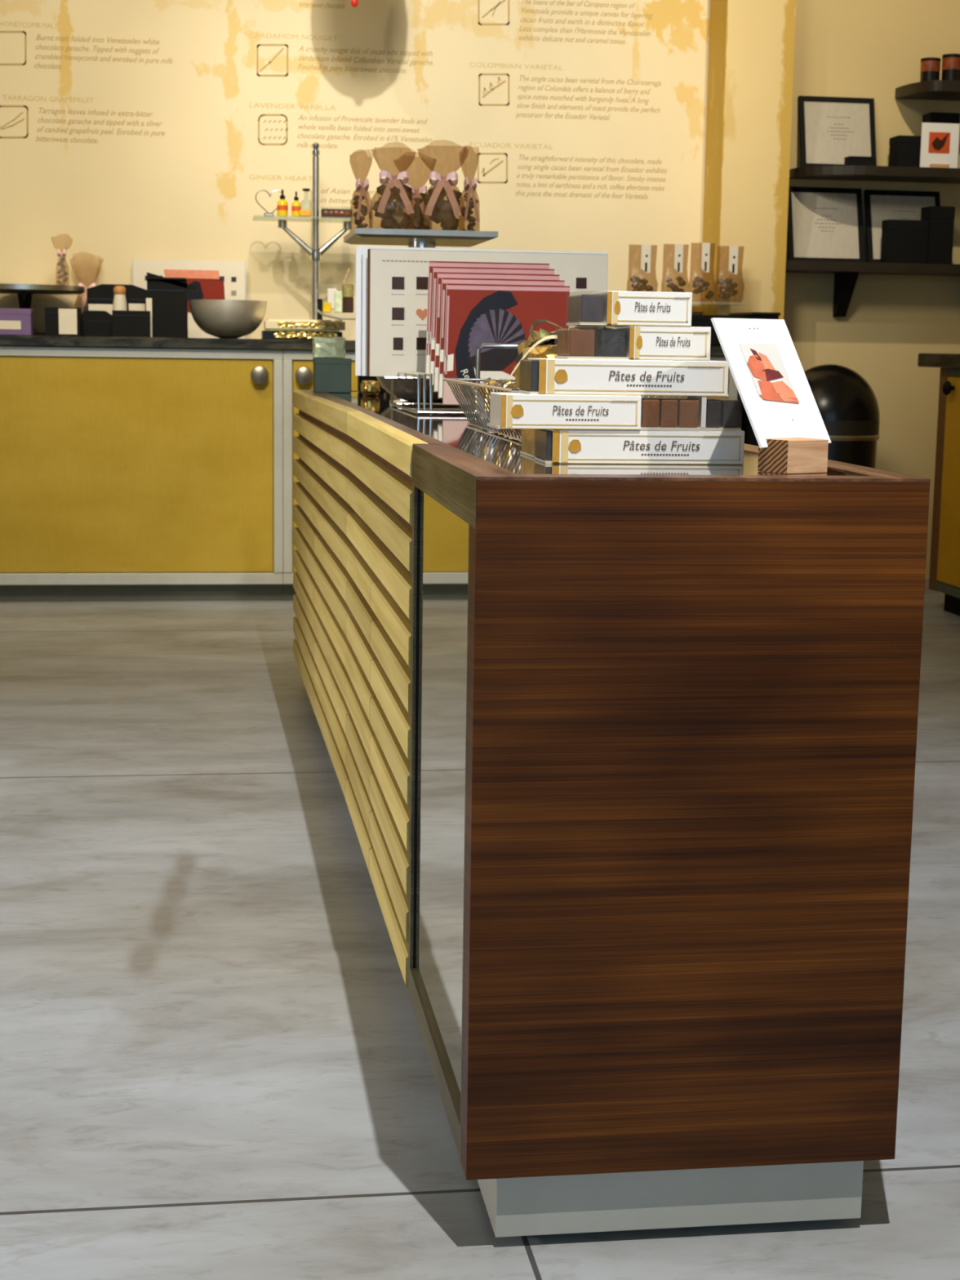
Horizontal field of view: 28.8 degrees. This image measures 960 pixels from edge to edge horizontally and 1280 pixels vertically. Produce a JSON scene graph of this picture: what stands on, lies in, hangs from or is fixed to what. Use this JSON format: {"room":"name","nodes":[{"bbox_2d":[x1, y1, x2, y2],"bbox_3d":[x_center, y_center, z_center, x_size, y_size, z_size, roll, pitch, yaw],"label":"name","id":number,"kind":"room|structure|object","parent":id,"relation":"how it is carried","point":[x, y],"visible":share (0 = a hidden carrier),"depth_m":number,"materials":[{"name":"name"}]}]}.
{"room":"food shop","nodes":[
{"label":"food shop","id":0,"kind":"room"},
{"bbox_2d":[0,578,959,1279],"bbox_3d":[-0.362,0.640,2.231,6.600,0.120,10.700,0,9,-8],"label":"floor","id":1,"kind":"structure","parent":0,"point":[215,1063],"depth_m":2.61,"materials":[{"name":"concrete"}]},
{"bbox_2d":[0,346,283,601],"bbox_3d":[-1.566,-0.618,6.835,1.660,0.899,0.646,0,9,-8],"label":"base cabinet","id":2,"kind":"object","parent":1,"relation":"on","point":[126,473],"visible":1,"depth_m":6.60,"materials":[{"name":"wood"}]},
{"bbox_2d":[282,350,737,600],"bbox_3d":[0.078,-0.630,7.070,1.659,0.899,0.646,0,9,-8],"label":"base cabinet","id":3,"kind":"object","parent":1,"relation":"on","point":[297,365],"visible":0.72,"depth_m":6.66,"materials":[{"name":"wood"}]},
{"bbox_2d":[293,390,930,1237],"bbox_3d":[-0.034,-0.025,3.513,0.492,0.805,3.320,0,9,-8],"label":"counter","id":4,"kind":"object","parent":1,"relation":"on","point":[623,757],"depth_m":1.90,"materials":[{"name":"brown wood"}]},
{"bbox_2d":[312,357,351,392],"bbox_3d":[-0.386,-0.690,4.872,0.096,0.088,0.097,0,9,-8],"label":"gift box","id":5,"kind":"object","parent":4,"relation":"on","point":[330,375],"visible":1,"depth_m":4.83,"materials":[{"name":"green cardboard"}]},
{"bbox_2d":[312,337,345,358],"bbox_3d":[-0.393,-0.760,4.858,0.083,0.054,0.091,0,9,-8],"label":"parcel","id":6,"kind":"object","parent":5,"relation":"on","point":[322,347],"visible":1,"depth_m":4.82,"materials":[{"name":"paper"}]},
{"bbox_2d":[360,380,379,395],"bbox_3d":[-0.270,-0.620,4.601,0.049,0.039,0.060,0,9,-8],"label":"candy","id":7,"kind":"object","parent":4,"relation":"on","point":[367,388],"visible":1,"depth_m":4.58,"materials":[{"name":"gold metal"}]},
{"bbox_2d":[357,375,386,392],"bbox_3d":[-0.281,-0.719,4.947,0.084,0.125,0.074,0,9,-8],"label":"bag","id":8,"kind":"object","parent":4,"relation":"on","point":[360,378],"visible":0.08,"depth_m":4.92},
{"bbox_2d":[375,376,442,401],"bbox_3d":[-0.118,-0.600,4.237,0.272,0.115,0.272,0,9,-8],"label":"serving bowl","id":9,"kind":"object","parent":4,"relation":"on","point":[404,389],"visible":0.22,"depth_m":4.16,"materials":[{"name":"metal"}]},
{"bbox_2d":[343,227,497,396],"bbox_3d":[-0.154,-0.796,4.590,0.337,0.392,0.380,0,9,-8],"label":"cake stand","id":10,"kind":"object","parent":4,"relation":"on","point":[357,236],"visible":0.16,"depth_m":4.40,"materials":[{"name":"silver metal"}]},
{"bbox_2d":[352,177,372,228],"bbox_3d":[-0.290,-1.097,4.574,0.053,0.206,0.104,-2,9,-19],"label":"bag","id":11,"kind":"object","parent":10,"relation":"on","point":[363,188],"visible":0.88,"depth_m":4.56,"materials":[{"name":"brown"}]},
{"bbox_2d":[371,170,413,229],"bbox_3d":[-0.208,-1.077,4.447,0.107,0.204,0.124,-1,9,-14],"label":"bag","id":12,"kind":"object","parent":10,"relation":"on","point":[393,215],"visible":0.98,"depth_m":4.43,"materials":[{"name":"brown"}]},
{"bbox_2d":[404,185,431,229],"bbox_3d":[-0.158,-1.101,4.620,0.104,0.201,0.118,-7,12,-41],"label":"bag","id":13,"kind":"object","parent":10,"relation":"on","point":[418,219],"visible":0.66,"depth_m":4.61,"materials":[{"name":"brown"}]},
{"bbox_2d":[343,227,497,247],"bbox_3d":[-0.151,-0.980,4.561,0.337,0.019,0.380,0,9,-8],"label":"tray","id":14,"kind":"object","parent":10,"relation":"on","point":[357,236],"depth_m":4.40,"materials":[{"name":"silver metal"}]},
{"bbox_2d":[423,171,462,230],"bbox_3d":[-0.087,-1.081,4.459,0.117,0.213,0.124,-4,10,-29],"label":"bag","id":15,"kind":"object","parent":10,"relation":"on","point":[438,210],"visible":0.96,"depth_m":4.45,"materials":[{"name":"brown"}]},
{"bbox_2d":[460,177,479,231],"bbox_3d":[-0.025,-1.095,4.548,0.048,0.216,0.104,-1,9,-14],"label":"bag","id":16,"kind":"object","parent":10,"relation":"on","point":[466,211],"visible":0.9,"depth_m":4.54,"materials":[{"name":"brown"}]},
{"bbox_2d":[382,343,519,414],"bbox_3d":[0.003,-0.598,3.640,0.340,0.299,0.507,0,9,-8],"label":"wire rack","id":17,"kind":"object","parent":4,"relation":"on","point":[418,374],"visible":0.49,"depth_m":3.46,"materials":[{"name":"silver metal"}]},
{"bbox_2d":[361,247,369,376],"bbox_3d":[-0.018,-0.673,3.861,0.450,0.259,0.010,0,9,-8],"label":"guide","id":18,"kind":"object","parent":17,"relation":"in","point":[364,364],"visible":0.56,"depth_m":3.83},
{"bbox_2d":[355,245,500,375],"bbox_3d":[-0.108,-0.679,3.873,0.300,0.263,0.010,0,9,-8],"label":"guide","id":19,"kind":"object","parent":17,"relation":"attached to","point":[358,317],"visible":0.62,"depth_m":3.85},
{"bbox_2d":[425,261,549,379],"bbox_3d":[0.015,-0.623,3.657,0.247,0.229,0.058,0,9,-8],"label":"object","id":20,"kind":"object","parent":17,"relation":"in","point":[431,264],"visible":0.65,"depth_m":3.64,"materials":[{"name":"cardboard"}]},
{"bbox_2d":[367,247,608,377],"bbox_3d":[0.016,-0.669,3.837,0.495,0.259,0.012,0,9,-8],"label":"guide","id":21,"kind":"object","parent":17,"relation":"in","point":[397,277],"visible":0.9,"depth_m":3.81,"materials":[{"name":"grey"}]},
{"bbox_2d":[429,266,554,386],"bbox_3d":[0.024,-0.608,3.634,0.247,0.229,0.058,0,9,-8],"label":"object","id":22,"kind":"object","parent":17,"relation":"in","point":[436,269],"visible":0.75,"depth_m":3.62,"materials":[{"name":"cardboard"}]},
{"bbox_2d":[433,272,559,392],"bbox_3d":[0.033,-0.593,3.611,0.247,0.229,0.058,0,9,-8],"label":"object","id":23,"kind":"object","parent":17,"relation":"in","point":[440,275],"visible":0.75,"depth_m":3.60,"materials":[{"name":"cardboard"}]},
{"bbox_2d":[438,277,564,399],"bbox_3d":[0.042,-0.577,3.588,0.247,0.229,0.058,0,9,-8],"label":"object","id":24,"kind":"object","parent":17,"relation":"in","point":[444,281],"visible":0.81,"depth_m":3.58,"materials":[{"name":"cardboard"}]},
{"bbox_2d":[442,284,569,405],"bbox_3d":[0.051,-0.562,3.566,0.247,0.229,0.058,0,9,-8],"label":"box","id":25,"kind":"object","parent":17,"relation":"in","point":[477,314],"visible":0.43,"depth_m":3.56,"materials":[{"name":"cardboard"}]},
{"bbox_2d":[520,429,535,457],"bbox_3d":[0.150,-0.232,2.180,0.192,0.036,0.111,0,9,-8],"label":"box","id":26,"kind":"object","parent":4,"relation":"on","point":[527,442],"visible":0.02,"depth_m":2.17,"materials":[{"name":"beige"}]},
{"bbox_2d":[520,450,535,457],"bbox_3d":[0.150,-0.216,2.183,0.191,0.003,0.108,0,9,-8],"label":"tray","id":27,"kind":"object","parent":26,"relation":"on","point":[529,453],"depth_m":2.16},
{"bbox_2d":[442,377,685,440],"bbox_3d":[0.117,-0.333,2.692,0.260,0.072,0.702,0,9,-8],"label":"wire basket","id":28,"kind":"object","parent":4,"relation":"on","point":[460,381],"visible":0.26,"depth_m":2.77,"materials":[{"name":"silver metal"}]},
{"bbox_2d":[482,381,496,422],"bbox_3d":[0.022,-0.362,2.861,0.034,0.068,0.032,0,9,-8],"label":"packet","id":29,"kind":"object","parent":28,"relation":"in","point":[490,383],"visible":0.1,"depth_m":2.85,"materials":[{"name":"gold metal"}]},
{"bbox_2d":[510,334,558,388],"bbox_3d":[0.095,-0.352,2.581,0.129,0.137,0.151,0,9,-8],"label":"bag","id":30,"kind":"object","parent":28,"relation":"in","point":[535,351],"visible":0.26,"depth_m":2.54,"materials":[{"name":"metal"}]},
{"bbox_2d":[515,320,612,363],"bbox_3d":[0.120,-0.405,2.727,0.152,0.202,0.149,0,9,-8],"label":"bag","id":31,"kind":"object","parent":28,"relation":"in","point":[535,335],"visible":0.14,"depth_m":2.68,"materials":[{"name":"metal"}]},
{"bbox_2d":[533,429,744,464],"bbox_3d":[0.176,-0.216,2.079,0.222,0.037,0.076,0,9,-8],"label":"box","id":32,"kind":"object","parent":4,"relation":"on","point":[552,446],"visible":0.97,"depth_m":2.04,"materials":[{"name":"beige"}]},
{"bbox_2d":[533,457,552,463],"bbox_3d":[0.175,-0.200,2.082,0.221,0.003,0.073,0,9,-8],"label":"tray","id":33,"kind":"object","parent":32,"relation":"on","point":[544,460],"depth_m":2.04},
{"bbox_2d":[487,391,741,431],"bbox_3d":[0.148,-0.253,2.071,0.272,0.037,0.081,0,9,-8],"label":"box","id":34,"kind":"object","parent":32,"relation":"on","point":[512,411],"visible":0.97,"depth_m":2.03,"materials":[{"name":"beige"}]},
{"bbox_2d":[565,418,599,420],"bbox_3d":[0.111,-0.239,2.026,0.037,0.002,0.001,0,9,-8],"label":"print","id":35,"kind":"object","parent":34,"relation":"on","point":[566,419],"depth_m":2.03},
{"bbox_2d":[487,422,741,431],"bbox_3d":[0.147,-0.236,2.074,0.271,0.003,0.078,0,9,-8],"label":"tray","id":36,"kind":"object","parent":34,"relation":"on","point":[606,426],"depth_m":2.04,"materials":[{"name":"cardboard"}]},
{"bbox_2d":[519,358,728,396],"bbox_3d":[0.158,-0.291,2.069,0.222,0.038,0.081,0,9,-8],"label":"box","id":37,"kind":"object","parent":34,"relation":"on","point":[560,376],"visible":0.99,"depth_m":2.03,"materials":[{"name":"beige"}]},
{"bbox_2d":[519,389,728,396],"bbox_3d":[0.158,-0.274,2.072,0.220,0.003,0.078,0,9,-8],"label":"tray","id":38,"kind":"object","parent":37,"relation":"on","point":[701,393],"depth_m":2.03,"materials":[{"name":"cardboard"}]},
{"bbox_2d":[555,325,711,360],"bbox_3d":[0.168,-0.329,2.067,0.159,0.037,0.081,0,9,-8],"label":"box","id":39,"kind":"object","parent":37,"relation":"on","point":[622,342],"visible":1,"depth_m":2.03,"materials":[{"name":"beige"}]},
{"bbox_2d":[555,355,629,359],"bbox_3d":[0.167,-0.312,2.070,0.157,0.003,0.078,0,9,-8],"label":"tray","id":40,"kind":"object","parent":39,"relation":"on","point":[610,357],"depth_m":2.03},
{"bbox_2d":[566,290,692,326],"bbox_3d":[0.163,-0.365,2.061,0.124,0.037,0.081,0,9,-8],"label":"box","id":41,"kind":"object","parent":39,"relation":"on","point":[608,308],"visible":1,"depth_m":2.02,"materials":[{"name":"beige"}]},
{"bbox_2d":[566,321,617,326],"bbox_3d":[0.163,-0.348,2.063,0.123,0.003,0.078,0,9,-8],"label":"tray","id":42,"kind":"object","parent":41,"relation":"on","point":[571,323],"depth_m":2.02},
{"bbox_2d":[626,384,671,386],"bbox_3d":[0.184,-0.277,2.034,0.050,0.002,0.001,0,9,-8],"label":"print","id":43,"kind":"object","parent":37,"relation":"on","point":[627,384],"depth_m":2.03},
{"bbox_2d":[641,453,688,455],"bbox_3d":[0.203,-0.203,2.047,0.054,0.002,0.001,0,9,-8],"label":"print","id":44,"kind":"object","parent":32,"relation":"on","point":[642,454],"depth_m":2.05,"materials":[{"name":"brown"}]},
{"bbox_2d":[757,437,828,474],"bbox_3d":[0.327,-0.192,1.950,0.056,0.034,0.046,-5,11,-32],"label":"wooden block","id":45,"kind":"object","parent":4,"relation":"on","point":[787,455],"visible":1,"depth_m":1.93,"materials":[{"name":"brown wood"}]},
{"bbox_2d":[711,317,831,448],"bbox_3d":[0.312,-0.275,1.994,0.068,0.134,0.140,9,12,40],"label":"display card","id":46,"kind":"object","parent":45,"relation":"in","point":[764,363],"visible":0.99,"depth_m":1.99,"materials":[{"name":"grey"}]},
{"bbox_2d":[739,343,795,397],"bbox_3d":[0.307,-0.288,1.993,0.028,0.056,0.073,9,12,40],"label":"photo","id":47,"kind":"object","parent":46,"relation":"on","point":[766,370],"depth_m":1.99},
{"bbox_2d":[728,311,780,445],"bbox_3d":[1.024,-0.704,7.106,0.108,1.062,0.324,0,9,-8],"label":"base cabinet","id":48,"kind":"object","parent":1,"relation":"on","point":[744,424],"visible":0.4,"depth_m":6.94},
{"bbox_2d":[804,364,879,468],"bbox_3d":[1.309,-0.602,7.082,0.387,0.876,0.387,3,9,11],"label":"bin","id":49,"kind":"object","parent":1,"relation":"on","point":[847,405],"visible":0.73,"depth_m":6.89,"materials":[{"name":"metal"}]},
{"bbox_2d":[928,367,959,616],"bbox_3d":[2.095,-0.368,5.684,0.682,0.872,2.272,0,9,-8],"label":"base cabinet","id":50,"kind":"object","parent":1,"relation":"on","point":[944,562],"visible":0.98,"depth_m":6.63,"materials":[{"name":"wood"}]},
{"bbox_2d":[917,353,959,368],"bbox_3d":[2.110,-0.831,5.652,0.705,0.048,2.430,0,9,-8],"label":"countertop","id":51,"kind":"structure","parent":50,"relation":"on","point":[926,360],"depth_m":6.59,"materials":[{"name":"stone"}]},
{"bbox_3d":[-3.249,-0.606,6.595,1.739,0.899,0.646,0,9,-8],"label":"base cabinet","id":52,"kind":"object","parent":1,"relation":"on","visible":0},
{"bbox_2d":[0,334,724,356],"bbox_3d":[-1.572,-1.083,6.770,5.115,0.038,0.643,0,9,-8],"label":"countertop","id":53,"kind":"structure","parent":52,"relation":"on","point":[5,340],"depth_m":6.52,"materials":[{"name":"stone"}]},
{"bbox_2d":[0,308,33,335],"bbox_3d":[-1.655,-1.122,6.591,0.152,0.092,0.103,0,9,-8],"label":"box","id":54,"kind":"object","parent":53,"relation":"on","point":[13,322],"visible":0.98,"depth_m":6.55,"materials":[{"name":"cardboard"}]},
{"bbox_2d":[0,283,84,335],"bbox_3d":[-1.664,-1.204,6.833,0.433,0.180,0.433,0,9,-8],"label":"cake stand","id":55,"kind":"object","parent":53,"relation":"on","point":[24,292],"visible":0.76,"depth_m":6.71,"materials":[{"name":"metal"}]},
{"bbox_2d":[57,248,67,284],"bbox_3d":[-1.522,-1.383,6.803,0.076,0.188,0.069,9,12,42],"label":"bag","id":56,"kind":"object","parent":55,"relation":"on","point":[62,260],"visible":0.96,"depth_m":6.81,"materials":[{"name":"beige"}]},
{"bbox_2d":[44,306,81,336],"bbox_3d":[-1.464,-1.118,6.567,0.120,0.098,0.103,0,9,-8],"label":"box","id":57,"kind":"object","parent":53,"relation":"on","point":[64,322],"visible":0.98,"depth_m":6.52,"materials":[{"name":"cardboard"}]},
{"bbox_2d":[77,282,96,313],"bbox_3d":[-1.474,-1.298,7.017,0.125,0.314,0.103,-1,9,-14],"label":"gift bag","id":58,"kind":"object","parent":53,"relation":"on","point":[83,305],"visible":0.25,"depth_m":7.00,"materials":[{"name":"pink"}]},
{"bbox_2d":[81,310,112,336],"bbox_3d":[-1.375,-1.136,6.711,0.123,0.091,0.102,0,9,-8],"label":"box","id":59,"kind":"object","parent":53,"relation":"on","point":[94,323],"visible":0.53,"depth_m":6.66,"materials":[{"name":"cardboard"}]},
{"bbox_2d":[88,303,113,314],"bbox_3d":[-1.373,-1.161,6.787,0.095,0.116,0.004,0,9,-8],"label":"paper card","id":60,"kind":"object","parent":53,"relation":"on","point":[108,308],"visible":0.21,"depth_m":6.78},
{"bbox_2d":[86,284,146,311],"bbox_3d":[-1.339,-1.217,6.913,0.217,0.190,0.112,0,9,-8],"label":"box","id":61,"kind":"object","parent":53,"relation":"on","point":[102,294],"visible":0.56,"depth_m":6.85,"materials":[{"name":"cardboard"}]},
{"bbox_2d":[112,285,127,310],"bbox_3d":[-1.296,-1.182,6.726,0.054,0.181,0.054,0,9,-8],"label":"jar","id":62,"kind":"object","parent":53,"relation":"on","point":[119,291],"visible":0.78,"depth_m":6.70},
{"bbox_2d":[111,310,150,337],"bbox_3d":[-1.230,-1.117,6.602,0.130,0.091,0.102,0,9,-8],"label":"box","id":63,"kind":"object","parent":53,"relation":"on","point":[126,323],"visible":0.93,"depth_m":6.55,"materials":[{"name":"cardboard"}]},
{"bbox_2d":[128,303,145,311],"bbox_3d":[-1.247,-1.162,6.795,0.058,0.120,0.004,0,9,-8],"label":"paper card","id":64,"kind":"object","parent":53,"relation":"on","point":[132,307],"visible":0.36,"depth_m":6.79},
{"bbox_2d":[146,297,152,337],"bbox_3d":[-1.172,-1.141,6.620,0.020,0.137,0.004,0,9,-8],"label":"paper card","id":65,"kind":"object","parent":53,"relation":"on","point":[148,300],"visible":0.64,"depth_m":6.61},
{"bbox_2d":[146,272,197,337],"bbox_3d":[-1.104,-1.200,6.704,0.178,0.228,0.132,0,9,-8],"label":"box","id":66,"kind":"object","parent":53,"relation":"on","point":[169,295],"visible":0.93,"depth_m":6.65,"materials":[{"name":"cardboard"}]},
{"bbox_2d":[132,258,246,338],"bbox_3d":[-1.101,-1.292,7.087,0.426,0.291,0.010,0,9,-8],"label":"box","id":67,"kind":"object","parent":53,"relation":"on","point":[213,279],"visible":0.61,"depth_m":7.08,"materials":[{"name":"cardboard"}]},
{"bbox_2d":[188,299,266,338],"bbox_3d":[-0.910,-1.158,6.755,0.279,0.135,0.279,0,9,-8],"label":"mixing bowl","id":68,"kind":"object","parent":53,"relation":"on","point":[220,318],"visible":1,"depth_m":6.65,"materials":[{"name":"metal"}]},
{"bbox_2d":[261,328,342,339],"bbox_3d":[-0.648,-1.109,6.788,0.286,0.036,0.164,0,9,-8],"label":"tray","id":69,"kind":"object","parent":53,"relation":"on","point":[276,334],"visible":0.94,"depth_m":6.71,"materials":[{"name":"metal"}]},
{"bbox_2d":[263,319,345,330],"bbox_3d":[-0.638,-1.145,6.784,0.286,0.036,0.163,0,9,-8],"label":"tray","id":70,"kind":"object","parent":69,"relation":"on","point":[289,324],"visible":1,"depth_m":6.71,"materials":[{"name":"metal"}]},
{"bbox_2d":[316,309,355,319],"bbox_3d":[-0.441,-1.187,6.664,0.276,0.089,0.100,0,9,-8],"label":"serving dish","id":71,"kind":"object","parent":70,"relation":"on","point":[317,310],"visible":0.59,"depth_m":6.62,"materials":[{"name":"metal"}]},
{"bbox_2d":[322,302,331,312],"bbox_3d":[-0.548,-1.189,6.687,0.029,0.036,0.035,0,9,-8],"label":"packet","id":72,"kind":"object","parent":71,"relation":"in","point":[326,307],"visible":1,"depth_m":6.67,"materials":[{"name":"yellow paper"}]},
{"bbox_2d":[327,288,337,309],"bbox_3d":[-0.533,-1.228,6.734,0.036,0.074,0.035,0,9,-8],"label":"packet","id":73,"kind":"object","parent":71,"relation":"in","point":[331,292],"visible":0.68,"depth_m":6.72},
{"bbox_2d":[334,291,342,312],"bbox_3d":[-0.505,-1.206,6.670,0.026,0.075,0.035,0,9,-8],"label":"packet","id":74,"kind":"object","parent":71,"relation":"in","point":[338,295],"visible":1,"depth_m":6.65,"materials":[{"name":"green paper"}]},
{"bbox_2d":[342,297,353,312],"bbox_3d":[-0.478,-1.206,6.730,0.045,0.054,0.035,0,9,-8],"label":"packet","id":75,"kind":"object","parent":71,"relation":"in","point":[347,303],"visible":0.76,"depth_m":6.71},
{"bbox_2d":[342,284,353,297],"bbox_3d":[-0.475,-1.254,6.718,0.040,0.047,0.035,0,9,-8],"label":"packet","id":76,"kind":"object","parent":75,"relation":"on","point":[347,289],"visible":0.98,"depth_m":6.70,"materials":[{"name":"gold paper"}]},
{"bbox_2d":[277,142,351,319],"bbox_3d":[-0.646,-1.474,6.916,0.384,0.716,0.200,0,9,-8],"label":"display stand","id":77,"kind":"object","parent":53,"relation":"on","point":[315,254],"visible":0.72,"depth_m":6.91,"materials":[{"name":"metal"}]},
{"bbox_2d":[255,189,284,217],"bbox_3d":[-0.773,-1.606,6.877,0.108,0.098,0.024,0,9,-8],"label":"heart","id":78,"kind":"object","parent":77,"relation":"on","point":[266,215],"visible":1,"depth_m":6.87,"materials":[{"name":"metal"}]},
{"bbox_2d":[276,189,288,217],"bbox_3d":[-0.723,-1.601,6.844,0.040,0.097,0.040,0,9,-8],"label":"bottle","id":79,"kind":"object","parent":77,"relation":"on","point":[282,205],"visible":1,"depth_m":6.83,"materials":[{"name":"yellow plastic"}]},
{"bbox_2d":[291,191,301,217],"bbox_3d":[-0.674,-1.598,6.852,0.034,0.091,0.034,0,9,-8],"label":"bottle","id":80,"kind":"object","parent":77,"relation":"on","point":[295,205],"visible":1,"depth_m":6.84,"materials":[{"name":"yellow plastic"}]},
{"bbox_2d":[298,209,311,217],"bbox_3d":[-0.640,-1.560,6.832,0.043,0.022,0.030,0,9,-8],"label":"box","id":81,"kind":"object","parent":77,"relation":"on","point":[301,212],"visible":1,"depth_m":6.82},
{"bbox_2d":[320,208,352,218],"bbox_3d":[-0.528,-1.574,6.884,0.113,0.037,0.066,0,9,-8],"label":"box","id":82,"kind":"object","parent":77,"relation":"on","point":[325,213],"visible":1,"depth_m":6.86,"materials":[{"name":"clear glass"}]},
{"bbox_2d":[316,298,322,319],"bbox_3d":[-0.582,-1.164,6.788,0.018,0.147,0.035,0,9,-8],"label":"packet","id":83,"kind":"object","parent":53,"relation":"on","point":[319,301],"visible":0.58,"depth_m":6.77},
{"bbox_2d":[691,315,745,346],"bbox_3d":[0.861,-1.162,7.025,0.209,0.112,0.254,0,9,-8],"label":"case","id":84,"kind":"object","parent":53,"relation":"on","point":[704,321],"visible":0.25,"depth_m":6.89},
{"bbox_2d":[0,0,959,578],"bbox_3d":[-1.076,-2.018,7.084,6.600,3.600,0.121,0,9,-8],"label":"wall","id":85,"kind":"structure","parent":0,"point":[130,130],"depth_m":7.15,"materials":[{"name":"paint"}]},
{"bbox_2d":[691,306,703,311],"bbox_3d":[0.738,-1.280,7.172,0.445,0.030,0.449,0,9,-8],"label":"shelf","id":86,"kind":"object","parent":85,"relation":"attached to","point":[694,308],"visible":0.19,"depth_m":7.37,"materials":[{"name":"wood"}]},
{"bbox_2d":[630,244,653,291],"bbox_3d":[0.606,-1.370,6.971,0.117,0.204,0.082,0,9,-8],"label":"bag","id":87,"kind":"object","parent":86,"relation":"on","point":[646,249],"visible":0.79,"depth_m":6.96,"materials":[{"name":"brown"}]},
{"bbox_2d":[665,244,686,292],"bbox_3d":[0.730,-1.373,6.988,0.105,0.209,0.082,0,9,-8],"label":"bag","id":88,"kind":"object","parent":86,"relation":"on","point":[678,252],"visible":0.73,"depth_m":6.97,"materials":[{"name":"brown"}]},
{"bbox_2d":[692,242,714,299],"bbox_3d":[0.833,-1.377,7.002,0.101,0.216,0.082,0,9,-8],"label":"bag","id":89,"kind":"object","parent":86,"relation":"on","point":[705,246],"visible":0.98,"depth_m":6.99,"materials":[{"name":"brown"}]},
{"bbox_2d":[716,245,738,299],"bbox_3d":[0.938,-1.373,7.018,0.111,0.207,0.082,0,9,-8],"label":"bag","id":90,"kind":"object","parent":86,"relation":"on","point":[727,286],"visible":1,"depth_m":7.01,"materials":[{"name":"brown"}]},
{"bbox_2d":[785,260,959,316],"bbox_3d":[1.659,-1.382,7.396,1.005,0.206,0.239,0,9,-8],"label":"wall shelf","id":91,"kind":"object","parent":85,"relation":"attached to","point":[846,273],"visible":0.87,"depth_m":7.28,"materials":[{"name":"wood"}]},
{"bbox_2d":[786,186,864,262],"bbox_3d":[1.361,-1.634,7.373,0.308,0.300,0.097,0,9,-8],"label":"picture frame","id":92,"kind":"object","parent":91,"relation":"on","point":[824,224],"visible":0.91,"depth_m":7.37,"materials":[{"name":"white paper"}]},
{"bbox_2d":[863,189,940,262],"bbox_3d":[1.681,-1.635,7.419,0.309,0.296,0.097,0,9,-8],"label":"menu","id":93,"kind":"object","parent":91,"relation":"on","point":[880,206],"visible":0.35,"depth_m":7.42,"materials":[{"name":"white paper"}]},
{"bbox_2d":[880,219,928,263],"bbox_3d":[1.662,-1.557,7.313,0.169,0.165,0.072,0,9,-8],"label":"box","id":94,"kind":"object","parent":91,"relation":"on","point":[903,241],"visible":0.91,"depth_m":7.28,"materials":[{"name":"cardboard"}]},
{"bbox_2d":[920,205,955,263],"bbox_3d":[1.792,-1.585,7.332,0.101,0.220,0.102,0,9,-8],"label":"box","id":95,"kind":"object","parent":91,"relation":"on","point":[941,219],"visible":0.9,"depth_m":7.28,"materials":[{"name":"cardboard"}]},
{"bbox_2d":[789,165,959,183],"bbox_3d":[1.699,-1.822,7.321,0.942,0.034,0.259,0,9,-8],"label":"wall shelf","id":96,"kind":"object","parent":85,"relation":"attached to","point":[861,173],"visible":0.95,"depth_m":7.21,"materials":[{"name":"wood"}]},
{"bbox_2d":[797,95,876,167],"bbox_3d":[1.403,-1.988,7.338,0.306,0.286,0.087,0,9,-8],"label":"picture frame","id":97,"kind":"object","parent":96,"relation":"on","point":[832,130],"visible":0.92,"depth_m":7.33,"materials":[{"name":"white paper"}]},
{"bbox_2d":[844,155,874,165],"bbox_3d":[1.470,-1.853,7.253,0.100,0.041,0.062,0,9,-8],"label":"box","id":98,"kind":"object","parent":96,"relation":"on","point":[850,160],"visible":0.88,"depth_m":7.22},
{"bbox_2d":[888,135,921,167],"bbox_3d":[1.671,-1.903,7.315,0.114,0.126,0.102,0,9,-8],"label":"box","id":99,"kind":"object","parent":96,"relation":"on","point":[904,150],"visible":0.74,"depth_m":7.27,"materials":[{"name":"cardboard"}]},
{"bbox_2d":[920,122,959,168],"bbox_3d":[1.781,-1.913,7.241,0.153,0.172,0.032,0,9,-8],"label":"picture card","id":100,"kind":"object","parent":96,"relation":"on","point":[940,142],"visible":1,"depth_m":7.24,"materials":[{"name":"white paper"}]},
{"bbox_2d":[928,132,950,153],"bbox_3d":[1.778,-1.925,7.235,0.086,0.079,0.001,0,9,-8],"label":"print","id":101,"kind":"object","parent":100,"relation":"attached to","point":[938,142],"depth_m":7.23},
{"bbox_2d":[922,111,959,124],"bbox_3d":[1.817,-1.962,7.383,0.120,0.225,0.092,0,9,-8],"label":"box","id":102,"kind":"object","parent":96,"relation":"on","point":[934,117],"visible":0.27,"depth_m":7.32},
{"bbox_2d":[894,80,959,101],"bbox_3d":[1.915,-2.143,7.301,0.515,0.040,0.259,0,9,-8],"label":"wall shelf","id":103,"kind":"object","parent":85,"relation":"attached to","point":[934,90],"visible":1,"depth_m":7.23,"materials":[{"name":"wood"}]},
{"bbox_2d":[920,57,941,81],"bbox_3d":[1.746,-2.205,7.247,0.076,0.093,0.076,0,9,-8],"label":"jar","id":104,"kind":"object","parent":103,"relation":"on","point":[930,66],"visible":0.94,"depth_m":7.22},
{"bbox_2d":[941,53,959,80],"bbox_3d":[1.824,-2.207,7.227,0.076,0.106,0.076,0,9,-8],"label":"jar","id":105,"kind":"object","parent":103,"relation":"on","point":[950,62],"visible":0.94,"depth_m":7.20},
{"bbox_2d":[700,0,795,319],"bbox_3d":[1.026,-2.013,7.261,0.266,3.600,0.370,0,9,-8],"label":"column","id":106,"kind":"structure","parent":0,"point":[751,42],"depth_m":7.11,"materials":[{"name":"paint"}]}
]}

